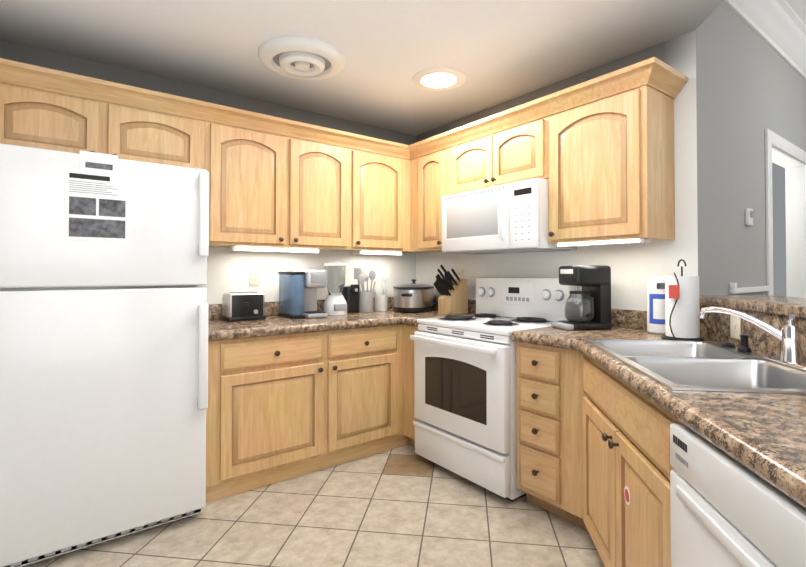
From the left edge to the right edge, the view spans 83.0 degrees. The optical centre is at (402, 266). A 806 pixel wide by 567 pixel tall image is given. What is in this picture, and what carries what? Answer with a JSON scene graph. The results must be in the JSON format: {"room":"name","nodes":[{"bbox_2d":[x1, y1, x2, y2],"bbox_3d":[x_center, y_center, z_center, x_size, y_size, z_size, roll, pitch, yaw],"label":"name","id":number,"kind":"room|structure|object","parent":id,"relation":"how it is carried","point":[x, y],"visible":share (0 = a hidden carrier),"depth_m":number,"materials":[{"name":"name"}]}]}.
{"room":"kitchen","nodes":[
{"label":"kitchen","id":0,"kind":"room"},
{"bbox_2d":[0,39,415,303],"bbox_3d":[-1.066,-0.234,3.233,3.120,3.000,0.120,1,-1,-37],"label":"wall","id":1,"kind":"structure","parent":0,"point":[227,271],"depth_m":3.18,"materials":[{"name":"white paint"}]},
{"bbox_2d":[0,82,207,171],"bbox_3d":[-1.660,-0.701,2.506,1.008,0.385,0.321,1,-1,-37],"label":"upper cabinet","id":2,"kind":"object","parent":1,"relation":"attached to","point":[29,117],"depth_m":2.37,"materials":[{"name":"brown wood"}]},
{"bbox_2d":[0,58,407,158],"bbox_3d":[-0.939,-0.904,2.836,2.553,0.090,0.066,1,-1,-37],"label":"crown molding","id":3,"kind":"structure","parent":2,"relation":"attached to","point":[11,72],"depth_m":2.58,"materials":[{"name":"brown wood"}]},
{"bbox_2d":[249,269,259,284],"bbox_3d":[-1.032,0.075,3.169,0.072,0.115,0.008,1,-1,-37],"label":"electrical outlet","id":4,"kind":"object","parent":1,"relation":"attached to","point":[254,276],"visible":1,"depth_m":3.17,"materials":[{"name":"beige plastic"}]},
{"bbox_2d":[208,121,351,253],"bbox_3d":[-0.865,-0.506,3.107,0.984,0.760,0.321,1,-1,-37],"label":"upper cabinet","id":5,"kind":"object","parent":1,"relation":"attached to","point":[271,192],"depth_m":2.95,"materials":[{"name":"brown wood"}]},
{"bbox_2d":[340,149,407,253],"bbox_3d":[-0.282,-0.500,3.550,0.481,0.760,0.321,1,-1,-37],"label":"upper cabinet","id":6,"kind":"object","parent":1,"relation":"attached to","point":[379,181],"depth_m":3.44,"materials":[{"name":"brown wood"}]},
{"bbox_2d":[22,444,604,566],"bbox_3d":[2.446,1.286,0.970,10.000,0.100,8.300,1,-1,-37],"label":"floor","id":7,"kind":"structure","parent":0,"point":[405,506],"depth_m":2.17,"materials":[{"name":"tile"}]},
{"bbox_2d":[0,143,208,566],"bbox_3d":[-1.517,0.375,2.275,0.853,1.733,0.788,1,-1,-37],"label":"refrigerator","id":8,"kind":"object","parent":7,"relation":"on","point":[104,307],"visible":1,"depth_m":1.99,"materials":[{"name":"white metal"}]},
{"bbox_2d":[206,331,329,502],"bbox_3d":[-0.943,0.833,2.838,0.706,0.856,0.626,1,-1,-37],"label":"base cabinet","id":9,"kind":"object","parent":7,"relation":"on","point":[282,407],"depth_m":2.58,"materials":[{"name":"brown wood"}]},
{"bbox_2d":[208,297,475,340],"bbox_3d":[-0.401,0.328,3.134,1.923,0.155,0.822,1,-1,-37],"label":"countertop","id":10,"kind":"structure","parent":9,"relation":"on","point":[273,323],"depth_m":2.92,"materials":[{"name":"stone"}]},
{"bbox_2d":[221,292,265,321],"bbox_3d":[-1.030,0.259,2.955,0.240,0.177,0.185,1,-1,-37],"label":"toaster","id":11,"kind":"object","parent":10,"relation":"on","point":[242,306],"visible":1,"depth_m":2.89,"materials":[{"name":"silver metal"}]},
{"bbox_2d":[278,269,327,318],"bbox_3d":[-0.695,0.185,3.170,0.254,0.330,0.300,1,-1,-37],"label":"coffee brewer","id":12,"kind":"object","parent":10,"relation":"on","point":[298,293],"visible":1,"depth_m":3.07,"materials":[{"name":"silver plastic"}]},
{"bbox_2d":[323,261,346,314],"bbox_3d":[-0.483,0.158,3.328,0.176,0.390,0.221,1,-1,-37],"label":"blender","id":13,"kind":"object","parent":10,"relation":"on","point":[335,302],"visible":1,"depth_m":3.28,"materials":[{"name":"grey plastic"}]},
{"bbox_2d":[342,284,358,312],"bbox_3d":[-0.396,0.247,3.484,0.110,0.215,0.151,1,-1,-37],"label":"can opener","id":14,"kind":"object","parent":10,"relation":"on","point":[350,293],"visible":0.88,"depth_m":3.45,"materials":[{"name":"black plastic"}]},
{"bbox_2d":[354,268,377,312],"bbox_3d":[-0.289,0.184,3.535,0.229,0.342,0.127,1,-1,-37],"label":"utensil crock","id":15,"kind":"object","parent":10,"relation":"on","point":[366,299],"visible":1,"depth_m":3.49,"materials":[{"name":"ceramic"}]},
{"bbox_2d":[372,279,388,310],"bbox_3d":[-0.167,0.229,3.648,0.133,0.256,0.115,1,-1,-37],"label":"utensil crock","id":16,"kind":"object","parent":10,"relation":"on","point":[380,302],"visible":0.88,"depth_m":3.60,"materials":[{"name":"ceramic"}]},
{"bbox_2d":[393,279,434,312],"bbox_3d":[0.087,0.231,3.651,0.436,0.252,0.380,1,-1,-37],"label":"slow cooker","id":17,"kind":"object","parent":10,"relation":"on","point":[413,297],"visible":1,"depth_m":3.46,"materials":[{"name":"silver metal"}]},
{"bbox_2d":[433,265,467,313],"bbox_3d":[0.342,0.171,3.412,0.276,0.366,0.130,1,-1,-37],"label":"knife block","id":18,"kind":"object","parent":10,"relation":"on","point":[453,296],"visible":1,"depth_m":3.39,"materials":[{"name":"brown wood"}]},
{"bbox_2d":[330,325,401,466],"bbox_3d":[-0.444,0.838,3.217,0.546,0.856,0.626,1,-1,-37],"label":"base cabinet","id":19,"kind":"object","parent":7,"relation":"on","point":[366,363],"depth_m":2.98,"materials":[{"name":"brown wood"}]},
{"bbox_2d":[406,325,419,446],"bbox_3d":[0.300,0.839,3.293,0.605,0.856,0.234,1,-1,-37],"label":"base cabinet","id":20,"kind":"object","parent":7,"relation":"on","point":[410,330],"depth_m":3.13,"materials":[{"name":"brown wood"}]},
{"bbox_2d":[410,277,576,501],"bbox_3d":[0.542,0.668,2.848,0.720,1.186,0.762,1,-1,-37],"label":"range","id":21,"kind":"object","parent":7,"relation":"on","point":[465,393],"visible":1,"depth_m":2.65,"materials":[{"name":"white metal"}]},
{"bbox_2d":[516,342,586,529],"bbox_3d":[0.934,0.827,2.414,0.659,0.857,0.387,1,-1,-37],"label":"drawer stack","id":22,"kind":"object","parent":7,"relation":"on","point":[549,421],"visible":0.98,"depth_m":2.22,"materials":[{"name":"brown wood"}]},
{"bbox_2d":[583,355,682,566],"bbox_3d":[0.996,0.812,1.257,0.659,0.857,1.612,0,-1,8],"label":"base cabinet","id":23,"kind":"object","parent":7,"relation":"on","point":[627,468],"visible":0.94,"depth_m":1.52,"materials":[{"name":"brown wood"}]},
{"bbox_2d":[511,304,805,508],"bbox_3d":[0.963,0.279,1.443,1.799,0.210,1.984,1,-1,-37],"label":"countertop","id":24,"kind":"structure","parent":23,"relation":"on","point":[762,436],"depth_m":1.10,"materials":[{"name":"stone"}]},
{"bbox_2d":[551,265,611,329],"bbox_3d":[0.983,0.169,2.517,0.308,0.345,0.267,1,-1,-37],"label":"drip coffee maker","id":25,"kind":"object","parent":24,"relation":"on","point":[587,306],"visible":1,"depth_m":2.45,"materials":[{"name":"black plastic"}]},
{"bbox_2d":[647,276,664,333],"bbox_3d":[1.314,0.195,2.317,0.135,0.288,0.134,1,-1,-37],"label":"canister","id":26,"kind":"object","parent":24,"relation":"on","point":[655,304],"visible":0.73,"depth_m":2.27,"materials":[{"name":"white plastic"}]},
{"bbox_2d":[661,259,703,340],"bbox_3d":[1.293,0.152,2.113,0.171,0.368,0.170,1,-1,-37],"label":"paper towel holder","id":27,"kind":"object","parent":24,"relation":"on","point":[682,310],"visible":1,"depth_m":2.06,"materials":[{"name":"white paper"}]},
{"bbox_2d":[585,339,805,393],"bbox_3d":[1.040,0.428,1.593,0.554,0.210,0.880,0,-1,8],"label":"double-bowl sink","id":28,"kind":"object","parent":24,"relation":"in","point":[697,365],"visible":0.4,"depth_m":1.59,"materials":[{"name":"silver metal"}]},
{"bbox_2d":[699,306,805,369],"bbox_3d":[1.266,0.236,1.625,0.394,0.173,0.391,1,-1,-37],"label":"faucet","id":29,"kind":"object","parent":24,"relation":"on","point":[788,334],"visible":1,"depth_m":1.51,"materials":[{"name":"silver metal"}]},
{"bbox_2d":[670,423,805,566],"bbox_3d":[0.919,0.800,0.785,0.632,0.843,0.602,0,-1,8],"label":"dishwasher","id":30,"kind":"object","parent":7,"relation":"on","point":[727,510],"visible":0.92,"depth_m":0.89,"materials":[{"name":"white plastic"}]},
{"bbox_2d":[0,0,723,135],"bbox_3d":[-0.008,-1.423,1.756,3.000,0.460,3.537,1,-1,-37],"label":"ceiling","id":31,"kind":"structure","parent":0,"point":[496,52],"depth_m":2.39,"materials":[{"name":"white paint"}]},
{"bbox_2d":[258,36,344,79],"bbox_3d":[-0.571,-1.151,2.586,0.480,0.062,0.480,1,-1,-37],"label":"ceiling vent","id":32,"kind":"object","parent":31,"relation":"in","point":[301,57],"visible":1,"depth_m":2.50,"materials":[{"name":"grey plastic"}]},
{"bbox_2d":[412,67,465,90],"bbox_3d":[0.226,-1.172,2.877,0.340,0.011,0.340,1,-1,-37],"label":"recessed light","id":33,"kind":"object","parent":31,"relation":"in","point":[437,79],"visible":0.98,"depth_m":2.86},
{"bbox_2d":[416,30,697,310],"bbox_3d":[0.841,-0.234,3.202,0.120,3.000,2.236,1,-1,-37],"label":"wall","id":34,"kind":"structure","parent":0,"point":[633,267],"depth_m":2.54,"materials":[{"name":"white paint"}]},
{"bbox_2d":[408,148,446,252],"bbox_3d":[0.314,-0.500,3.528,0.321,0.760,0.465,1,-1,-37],"label":"upper cabinet","id":35,"kind":"object","parent":34,"relation":"attached to","point":[429,171],"depth_m":3.43,"materials":[{"name":"brown wood"}]},
{"bbox_2d":[456,269,462,278],"bbox_3d":[0.448,0.081,3.603,0.008,0.115,0.072,1,-1,-37],"label":"electrical outlet","id":36,"kind":"object","parent":34,"relation":"attached to","point":[459,272],"visible":0.54,"depth_m":3.59,"materials":[{"name":"beige plastic"}]},
{"bbox_2d":[447,116,546,194],"bbox_3d":[0.699,-0.694,3.024,0.321,0.385,0.808,1,-1,-37],"label":"upper cabinet","id":37,"kind":"object","parent":34,"relation":"attached to","point":[518,153],"depth_m":2.88,"materials":[{"name":"brown wood"}]},
{"bbox_2d":[442,178,576,254],"bbox_3d":[0.650,-0.293,2.981,0.445,0.403,0.804,1,-1,-37],"label":"microwave","id":38,"kind":"object","parent":37,"relation":"attached to","point":[506,218],"visible":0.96,"depth_m":2.78,"materials":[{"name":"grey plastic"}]},
{"bbox_2d":[547,65,687,246],"bbox_3d":[1.131,-0.544,2.454,0.321,0.820,0.620,1,-1,-37],"label":"upper cabinet","id":39,"kind":"object","parent":34,"relation":"attached to","point":[605,167],"depth_m":2.31,"materials":[{"name":"brown wood"}]},
{"bbox_2d":[408,57,667,159],"bbox_3d":[0.633,-0.904,2.823,0.066,0.090,1.800,1,-1,-37],"label":"crown molding","id":40,"kind":"structure","parent":39,"relation":"attached to","point":[660,75],"depth_m":2.53,"materials":[{"name":"brown wood"}]},
{"bbox_2d":[696,1,805,297],"bbox_3d":[3.226,-0.228,3.684,4.499,3.000,0.120,1,-1,-37],"label":"wall","id":41,"kind":"structure","parent":0,"point":[750,85],"depth_m":2.62,"materials":[{"name":"grey paint"}]},
{"bbox_2d":[745,208,752,225],"bbox_3d":[2.055,-0.291,2.704,0.070,0.100,0.022,1,-1,-37],"label":"thermostat","id":42,"kind":"object","parent":41,"relation":"attached to","point":[748,216],"visible":1,"depth_m":2.69,"materials":[{"name":"grey plastic"}]},
{"bbox_2d":[729,283,770,293],"bbox_3d":[2.065,0.124,2.702,0.630,0.060,0.029,1,-1,-37],"label":"trim","id":43,"kind":"structure","parent":41,"relation":"attached to","point":[733,289],"depth_m":2.61,"materials":[{"name":"white wood"}]},
{"bbox_2d":[724,0,805,80],"bbox_3d":[3.352,-1.538,3.642,4.370,0.180,0.125,1,-1,-37],"label":"crown molding","id":44,"kind":"structure","parent":41,"relation":"attached to","point":[778,27],"depth_m":2.93,"materials":[{"name":"white wood"}]},
{"bbox_2d":[765,129,805,295],"bbox_3d":[2.721,0.194,3.284,1.070,2.145,0.138,1,-1,-37],"label":"door frame","id":45,"kind":"structure","parent":41,"relation":"attached to","point":[773,142],"depth_m":2.95,"materials":[{"name":"white wood"}]},
{"bbox_2d":[786,0,805,24],"bbox_3d":[2.746,-1.702,1.855,7.500,0.100,2.483,1,-1,-37],"label":"ceiling","id":46,"kind":"structure","parent":0,"point":[798,7],"depth_m":2.89,"materials":[{"name":"white paint"}]},
{"bbox_3d":[1.366,0.702,1.040,1.817,1.070,1.817,1,-1,-37],"label":"wall","id":47,"kind":"structure","parent":0,"visible":0},
{"bbox_2d":[730,315,740,339],"bbox_3d":[1.397,0.252,1.915,0.052,0.105,0.052,1,-1,-37],"label":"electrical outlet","id":48,"kind":"object","parent":47,"relation":"attached to","point":[735,327],"visible":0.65,"depth_m":1.91,"materials":[{"name":"beige plastic"}]},
{"bbox_2d":[699,295,805,317],"bbox_3d":[1.449,0.146,0.986,0.375,0.040,2.550,0,-1,8],"label":"ledge","id":49,"kind":"object","parent":47,"relation":"on","point":[783,305],"visible":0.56,"depth_m":1.82,"materials":[{"name":"stone"}]}
]}

